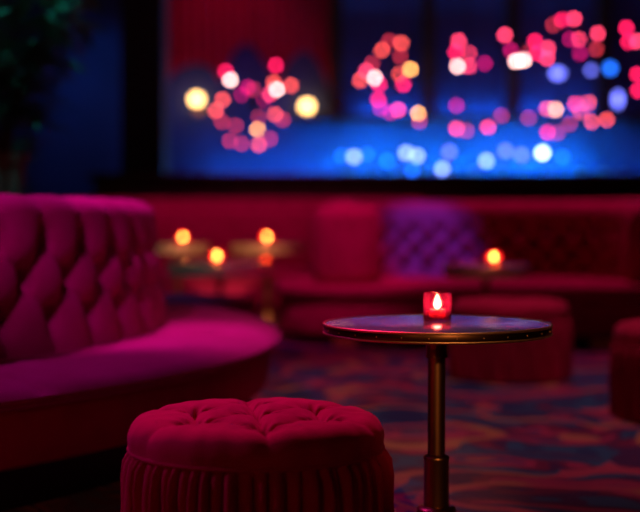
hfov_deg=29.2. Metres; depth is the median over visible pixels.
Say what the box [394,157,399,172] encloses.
bottle
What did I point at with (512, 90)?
trim
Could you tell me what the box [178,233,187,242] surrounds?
votive candle
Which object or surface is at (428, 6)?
trim
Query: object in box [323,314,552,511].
pedestal table
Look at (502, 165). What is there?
bottle
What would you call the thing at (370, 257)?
booth
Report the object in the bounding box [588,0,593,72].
pendant lamp
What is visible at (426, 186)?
window sill
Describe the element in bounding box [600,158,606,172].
bottle
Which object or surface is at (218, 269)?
pedestal table
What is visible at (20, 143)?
potted plant
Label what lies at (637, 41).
chandelier
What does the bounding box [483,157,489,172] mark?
lamp
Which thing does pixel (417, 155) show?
lamp
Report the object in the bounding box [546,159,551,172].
bottle
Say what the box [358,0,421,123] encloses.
chandelier
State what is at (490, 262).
votive candle
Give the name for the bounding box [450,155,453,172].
bottle
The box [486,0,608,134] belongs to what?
chandelier
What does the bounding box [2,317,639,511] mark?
floor
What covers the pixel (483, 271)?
pedestal table
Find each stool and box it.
[120,397,393,511]
[448,296,572,382]
[609,319,639,422]
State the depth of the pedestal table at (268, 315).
10.15 m
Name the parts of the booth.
arm, seat, seat, backrest, arm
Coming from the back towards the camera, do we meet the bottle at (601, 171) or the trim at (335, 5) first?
the trim at (335, 5)
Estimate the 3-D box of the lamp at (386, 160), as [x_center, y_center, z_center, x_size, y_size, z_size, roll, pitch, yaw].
[0.851,-1.098,15.596,0.090,0.293,0.090,0,2,0]
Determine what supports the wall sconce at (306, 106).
attached to the wall at (197, 143)
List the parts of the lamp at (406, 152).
globe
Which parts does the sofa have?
backrest, seat, seat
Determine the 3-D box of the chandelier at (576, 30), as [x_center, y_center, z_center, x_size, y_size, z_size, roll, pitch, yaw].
[3.013,-3.228,14.251,0.560,1.794,0.453,1,2,29]
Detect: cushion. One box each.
[127,397,383,473]
[452,296,568,318]
[614,319,639,344]
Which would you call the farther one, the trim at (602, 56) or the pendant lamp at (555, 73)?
the trim at (602, 56)
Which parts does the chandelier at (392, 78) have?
stem, arm, arm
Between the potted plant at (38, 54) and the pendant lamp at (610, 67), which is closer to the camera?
the potted plant at (38, 54)
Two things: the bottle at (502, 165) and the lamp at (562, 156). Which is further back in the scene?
the bottle at (502, 165)
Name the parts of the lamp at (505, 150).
globe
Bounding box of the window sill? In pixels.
[87,173,639,199]
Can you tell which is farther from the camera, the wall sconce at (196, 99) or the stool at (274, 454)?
the wall sconce at (196, 99)
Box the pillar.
[120,0,168,172]
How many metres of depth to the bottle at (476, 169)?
15.89 m
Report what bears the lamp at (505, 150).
on the bar
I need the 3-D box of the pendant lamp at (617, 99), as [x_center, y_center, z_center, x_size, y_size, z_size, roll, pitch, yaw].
[3.670,-2.993,15.123,0.090,2.312,0.090,0,2,0]
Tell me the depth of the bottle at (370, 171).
15.88 m
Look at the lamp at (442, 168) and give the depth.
15.66 m
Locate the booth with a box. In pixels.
[275,198,639,349]
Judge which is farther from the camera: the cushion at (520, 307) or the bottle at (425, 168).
the bottle at (425, 168)
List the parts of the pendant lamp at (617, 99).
globe, cord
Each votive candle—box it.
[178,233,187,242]
[211,251,222,262]
[262,233,271,242]
[423,292,451,321]
[488,252,499,264]
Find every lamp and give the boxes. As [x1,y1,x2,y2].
[339,153,344,172]
[351,153,357,172]
[364,152,369,172]
[384,158,389,172]
[403,149,409,172]
[414,152,420,172]
[439,165,445,172]
[446,148,452,172]
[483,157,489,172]
[502,147,508,172]
[518,151,524,172]
[539,149,545,172]
[552,0,563,77]
[560,154,564,172]
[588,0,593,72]
[606,0,613,71]
[614,0,621,106]
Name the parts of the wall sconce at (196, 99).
globe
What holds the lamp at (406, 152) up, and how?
on the bar
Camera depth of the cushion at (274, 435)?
2.68 m
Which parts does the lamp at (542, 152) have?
globe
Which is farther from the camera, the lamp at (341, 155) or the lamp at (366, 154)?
the lamp at (366, 154)
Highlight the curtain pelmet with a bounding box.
[168,0,329,88]
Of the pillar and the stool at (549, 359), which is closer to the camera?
the stool at (549, 359)
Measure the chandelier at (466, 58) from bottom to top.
2.689 m
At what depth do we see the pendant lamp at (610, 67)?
15.12 m
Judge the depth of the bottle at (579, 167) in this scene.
15.87 m
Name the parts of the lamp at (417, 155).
globe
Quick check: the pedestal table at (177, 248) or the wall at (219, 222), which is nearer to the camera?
the pedestal table at (177, 248)
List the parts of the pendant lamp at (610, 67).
globe, cord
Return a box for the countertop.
[87,173,639,179]
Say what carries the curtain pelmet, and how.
attached to the wall at (197, 143)
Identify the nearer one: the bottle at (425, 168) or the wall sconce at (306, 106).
the bottle at (425, 168)
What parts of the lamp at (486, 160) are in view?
globe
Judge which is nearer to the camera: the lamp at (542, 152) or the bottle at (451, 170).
the lamp at (542, 152)
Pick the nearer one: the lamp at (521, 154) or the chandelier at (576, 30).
the chandelier at (576, 30)
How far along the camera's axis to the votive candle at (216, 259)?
9.20 m
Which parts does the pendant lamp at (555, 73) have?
globe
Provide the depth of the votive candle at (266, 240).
10.28 m
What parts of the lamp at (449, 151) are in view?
globe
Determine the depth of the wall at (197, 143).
16.45 m
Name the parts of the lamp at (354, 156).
globe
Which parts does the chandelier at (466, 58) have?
arm, arm, stem, arm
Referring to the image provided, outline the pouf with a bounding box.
[164,294,257,315]
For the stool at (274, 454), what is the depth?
2.65 m
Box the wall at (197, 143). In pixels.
[0,0,639,197]
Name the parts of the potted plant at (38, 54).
pot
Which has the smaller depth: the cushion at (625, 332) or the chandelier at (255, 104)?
the cushion at (625, 332)
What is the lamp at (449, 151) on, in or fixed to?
on the bar
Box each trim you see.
[330,0,341,113]
[422,0,434,113]
[505,0,519,113]
[595,0,610,113]
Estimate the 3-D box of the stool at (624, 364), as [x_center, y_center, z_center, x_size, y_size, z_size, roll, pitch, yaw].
[1.628,0.496,5.468,0.685,0.421,0.681,-1,2,-19]
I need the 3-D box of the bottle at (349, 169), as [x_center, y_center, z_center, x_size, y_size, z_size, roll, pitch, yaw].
[0.379,-1.106,15.905,0.087,0.292,0.087,0,2,0]
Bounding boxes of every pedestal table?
[154,243,209,293]
[166,262,273,293]
[230,243,304,327]
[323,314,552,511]
[442,263,529,296]
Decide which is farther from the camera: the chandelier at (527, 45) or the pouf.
the chandelier at (527, 45)
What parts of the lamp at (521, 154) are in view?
globe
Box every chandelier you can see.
[213,0,292,146]
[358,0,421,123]
[453,0,486,132]
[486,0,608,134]
[502,0,549,63]
[551,0,599,54]
[624,26,639,92]
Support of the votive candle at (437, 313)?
on the pedestal table at (397, 328)
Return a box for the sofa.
[0,193,280,511]
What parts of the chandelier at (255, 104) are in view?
arm, stem, arm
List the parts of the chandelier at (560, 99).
arm, arm, stem, arm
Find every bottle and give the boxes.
[346,159,352,172]
[369,157,374,172]
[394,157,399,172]
[423,160,428,172]
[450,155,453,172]
[470,156,477,172]
[499,158,504,172]
[520,158,525,172]
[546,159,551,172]
[577,159,582,172]
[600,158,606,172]
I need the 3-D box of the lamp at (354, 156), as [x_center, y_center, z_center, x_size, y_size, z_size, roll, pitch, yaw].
[0.434,-1.132,15.695,0.090,0.356,0.090,0,2,0]
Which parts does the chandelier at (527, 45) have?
stem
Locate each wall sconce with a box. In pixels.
[191,94,202,114]
[301,101,312,113]
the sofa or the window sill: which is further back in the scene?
the window sill
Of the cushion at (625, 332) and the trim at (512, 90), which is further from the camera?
the trim at (512, 90)
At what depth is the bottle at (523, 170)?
15.88 m
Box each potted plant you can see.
[0,0,112,194]
[11,80,77,194]
[65,37,91,80]
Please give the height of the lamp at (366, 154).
0.380 m
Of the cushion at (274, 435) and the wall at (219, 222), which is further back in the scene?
the wall at (219, 222)
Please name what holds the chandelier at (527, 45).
hanging from the ceiling
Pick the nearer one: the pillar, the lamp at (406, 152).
the pillar
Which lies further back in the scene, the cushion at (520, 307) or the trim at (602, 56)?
the trim at (602, 56)
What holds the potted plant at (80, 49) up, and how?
on the floor

